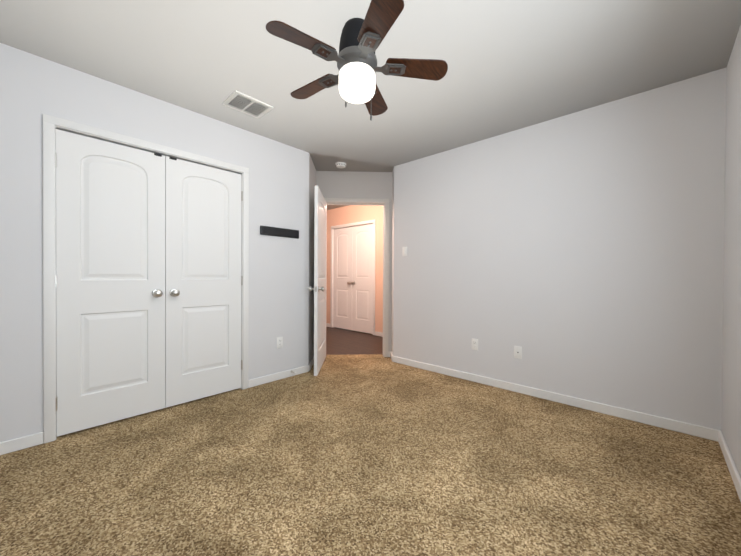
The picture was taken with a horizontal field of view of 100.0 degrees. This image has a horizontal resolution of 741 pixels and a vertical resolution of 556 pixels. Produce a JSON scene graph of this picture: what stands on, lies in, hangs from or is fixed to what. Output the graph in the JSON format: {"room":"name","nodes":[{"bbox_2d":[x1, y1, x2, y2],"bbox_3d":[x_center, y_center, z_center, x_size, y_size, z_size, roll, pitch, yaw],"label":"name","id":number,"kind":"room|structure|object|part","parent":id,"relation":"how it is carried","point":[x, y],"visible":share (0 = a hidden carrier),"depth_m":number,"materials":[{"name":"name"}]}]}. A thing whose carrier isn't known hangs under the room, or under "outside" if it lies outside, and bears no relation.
{"room":"empty bedroom","nodes":[
{"label":"empty bedroom","id":0,"kind":"room"},
{"bbox_2d":[0,43,308,441],"bbox_3d":[-1.853,-0.172,2.342,0.120,2.465,3.280,1,1,43],"label":"wall","id":1,"kind":"structure","parent":0,"point":[34,89],"depth_m":2.20,"materials":[{"name":"grey paint"}]},
{"bbox_2d":[0,432,43,454],"bbox_3d":[-2.459,1.025,1.604,0.014,0.076,1.067,1,1,43],"label":"baseboard","id":2,"kind":"structure","parent":1,"relation":"attached to","point":[17,444],"depth_m":1.92,"materials":[{"name":"white wood"}]},
{"bbox_2d":[55,129,164,436],"bbox_3d":[-1.847,0.034,2.257,0.102,2.026,0.624,1,1,43],"label":"closet door","id":3,"kind":"structure","parent":1,"relation":"in","point":[110,282],"depth_m":2.24,"materials":[{"name":"white wood"}]},
{"bbox_2d":[43,114,248,442],"bbox_3d":[-1.675,0.006,2.525,0.137,2.108,1.356,1,1,43],"label":"door frame","id":4,"kind":"structure","parent":1,"relation":"attached to","point":[51,124],"depth_m":2.02,"materials":[{"name":"white wood"}]},
{"bbox_2d":[165,156,242,407],"bbox_3d":[-1.421,0.033,2.718,0.102,2.026,0.624,1,1,43],"label":"closet door","id":5,"kind":"structure","parent":1,"relation":"in","point":[203,280],"depth_m":2.70,"materials":[{"name":"white wood"}]},
{"bbox_2d":[260,225,298,238],"bbox_3d":[-0.933,-0.474,3.226,0.026,0.090,0.450,1,1,43],"label":"bar","id":6,"kind":"object","parent":1,"relation":"attached to","point":[276,231],"visible":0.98,"depth_m":3.20,"materials":[{"name":"black plastic"}]},
{"bbox_2d":[277,337,282,347],"bbox_3d":[-0.945,0.673,3.241,0.009,0.115,0.070,1,1,43],"label":"outlet","id":7,"kind":"object","parent":1,"relation":"attached to","point":[279,342],"visible":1,"depth_m":3.24,"materials":[{"name":"white plastic"}]},
{"bbox_2d":[248,363,311,387],"bbox_3d":[-0.934,1.020,3.256,0.017,0.076,0.720,1,1,43],"label":"baseboard","id":8,"kind":"structure","parent":1,"relation":"attached to","point":[284,374],"depth_m":3.21,"materials":[{"name":"white wood"}]},
{"bbox_2d":[308,154,381,364],"bbox_3d":[-0.435,-0.178,4.026,0.780,2.465,1.290,1,1,43],"label":"wall","id":9,"kind":"structure","parent":0,"point":[352,184],"depth_m":4.11,"materials":[{"name":"grey paint"}]},
{"bbox_2d":[309,186,326,375],"bbox_3d":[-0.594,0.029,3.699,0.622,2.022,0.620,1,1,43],"label":"door leaf","id":10,"kind":"structure","parent":9,"relation":"in","point":[320,258],"depth_m":3.48,"materials":[{"name":"white wood"}]},
{"bbox_2d":[324,198,388,356],"bbox_3d":[-0.223,0.000,4.201,0.926,2.108,0.174,0,0,-2],"label":"door frame","id":11,"kind":"structure","parent":9,"relation":"attached to","point":[384,203],"depth_m":4.13,"materials":[{"name":"white wood"}]},
{"bbox_2d":[326,327,382,354],"bbox_3d":[-1.565,1.082,5.177,5.200,0.074,3.190,1,1,43],"label":"floor","id":12,"kind":"structure","parent":0,"point":[340,341],"depth_m":5.07,"materials":[{"name":"brown wood"}]},
{"bbox_2d":[326,205,382,331],"bbox_3d":[-0.516,-0.197,6.294,5.200,2.465,0.120,1,1,43],"label":"wall","id":13,"kind":"structure","parent":0,"point":[347,214],"depth_m":5.77,"materials":[{"name":"paint"}]},
{"bbox_2d":[333,227,351,329],"bbox_3d":[-0.577,0.009,6.263,0.561,2.024,0.102,1,1,43],"label":"closet door","id":14,"kind":"structure","parent":13,"relation":"in","point":[342,281],"depth_m":6.28,"materials":[{"name":"white wood"}]},
{"bbox_2d":[330,219,375,334],"bbox_3d":[-0.332,-0.016,6.112,1.246,2.108,0.137,1,1,43],"label":"door frame","id":15,"kind":"structure","parent":13,"relation":"attached to","point":[373,222],"depth_m":6.01,"materials":[{"name":"white wood"}]},
{"bbox_2d":[351,224,372,333],"bbox_3d":[-0.163,0.014,5.880,0.561,2.024,0.102,1,1,43],"label":"closet door","id":16,"kind":"structure","parent":13,"relation":"in","point":[362,278],"depth_m":5.89,"materials":[{"name":"white wood"}]},
{"bbox_2d":[375,331,382,336],"bbox_3d":[0.667,1.013,5.114,1.597,0.076,0.014,1,1,43],"label":"baseboard","id":17,"kind":"structure","parent":13,"relation":"attached to","point":[376,333],"depth_m":5.57,"materials":[{"name":"white wood"}]},
{"bbox_2d":[0,354,740,555],"bbox_3d":[-0.368,1.102,1.839,3.892,0.060,4.552,1,1,43],"label":"floor carpet","id":18,"kind":"object","parent":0,"point":[363,455],"visible":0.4,"depth_m":1.66,"materials":[{"name":"beige carpet"}]},
{"bbox_2d":[0,0,740,209],"bbox_3d":[-1.424,-1.472,3.459,7.690,0.120,5.510,1,1,43],"label":"ceiling","id":19,"kind":"structure","parent":0,"point":[513,65],"depth_m":1.95,"materials":[{"name":"paint"}]},
{"bbox_2d":[222,91,273,117],"bbox_3d":[-0.993,-1.396,2.520,0.260,0.017,0.310,1,1,43],"label":"ceiling vent","id":20,"kind":"object","parent":19,"relation":"in","point":[244,103],"visible":1,"depth_m":2.51,"materials":[{"name":"white metal"}]},
{"bbox_2d":[335,162,345,167],"bbox_3d":[-0.366,-1.387,3.845,0.136,0.044,0.136,1,1,43],"label":"smoke detector","id":21,"kind":"object","parent":19,"relation":"attached to","point":[340,164],"visible":1,"depth_m":3.80,"materials":[{"name":"white plastic"}]},
{"bbox_2d":[266,0,447,120],"bbox_3d":[-0.103,-1.136,1.728,0.956,0.509,0.960,1,1,43],"label":"ceiling fan","id":22,"kind":"object","parent":19,"relation":"hanging from","point":[361,40],"visible":1,"depth_m":1.64,"materials":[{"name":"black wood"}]},
{"bbox_3d":[-0.075,-1.068,1.727,0.204,0.140,0.204,1,1,43],"label":"fan light globe","id":23,"kind":"part","parent":22,"relation":"part of","materials":[{"name":"white glass"}]},
{"bbox_2d":[381,67,726,430],"bbox_3d":[1.353,-0.162,3.178,3.205,2.465,0.341,1,1,43],"label":"wall","id":24,"kind":"structure","parent":0,"point":[579,254],"depth_m":2.57,"materials":[{"name":"grey paint"}]},
{"bbox_2d":[402,247,406,255],"bbox_3d":[0.417,-0.325,3.802,0.070,0.115,0.014,1,1,43],"label":"light switch","id":25,"kind":"object","parent":24,"relation":"attached to","point":[404,251],"visible":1,"depth_m":3.80,"materials":[{"name":"white plastic"}]},
{"bbox_2d":[472,338,477,349],"bbox_3d":[1.074,0.684,3.201,0.070,0.115,0.009,1,1,43],"label":"outlet","id":26,"kind":"object","parent":24,"relation":"attached to","point":[474,344],"visible":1,"depth_m":3.20,"materials":[{"name":"white plastic"}]},
{"bbox_2d":[514,346,521,358],"bbox_3d":[1.382,0.698,2.916,0.070,0.115,0.009,1,1,43],"label":"outlet","id":27,"kind":"object","parent":24,"relation":"attached to","point":[518,352],"visible":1,"depth_m":2.91,"materials":[{"name":"white plastic"}]},
{"bbox_2d":[388,351,715,440],"bbox_3d":[1.233,1.033,3.072,2.895,0.076,0.044,1,1,43],"label":"baseboard","id":28,"kind":"structure","parent":24,"relation":"attached to","point":[674,425],"depth_m":2.59,"materials":[{"name":"white wood"}]},
{"bbox_2d":[721,25,740,477],"bbox_3d":[0.925,-0.142,0.442,0.120,2.465,4.260,1,1,43],"label":"wall","id":29,"kind":"structure","parent":0,"point":[731,396],"depth_m":1.80,"materials":[{"name":"grey paint"}]},
{"bbox_2d":[716,430,740,501],"bbox_3d":[0.910,1.052,0.541,0.014,0.076,4.140,1,1,43],"label":"baseboard","id":30,"kind":"structure","parent":29,"relation":"attached to","point":[734,473],"depth_m":1.74,"materials":[{"name":"white wood"}]}
]}

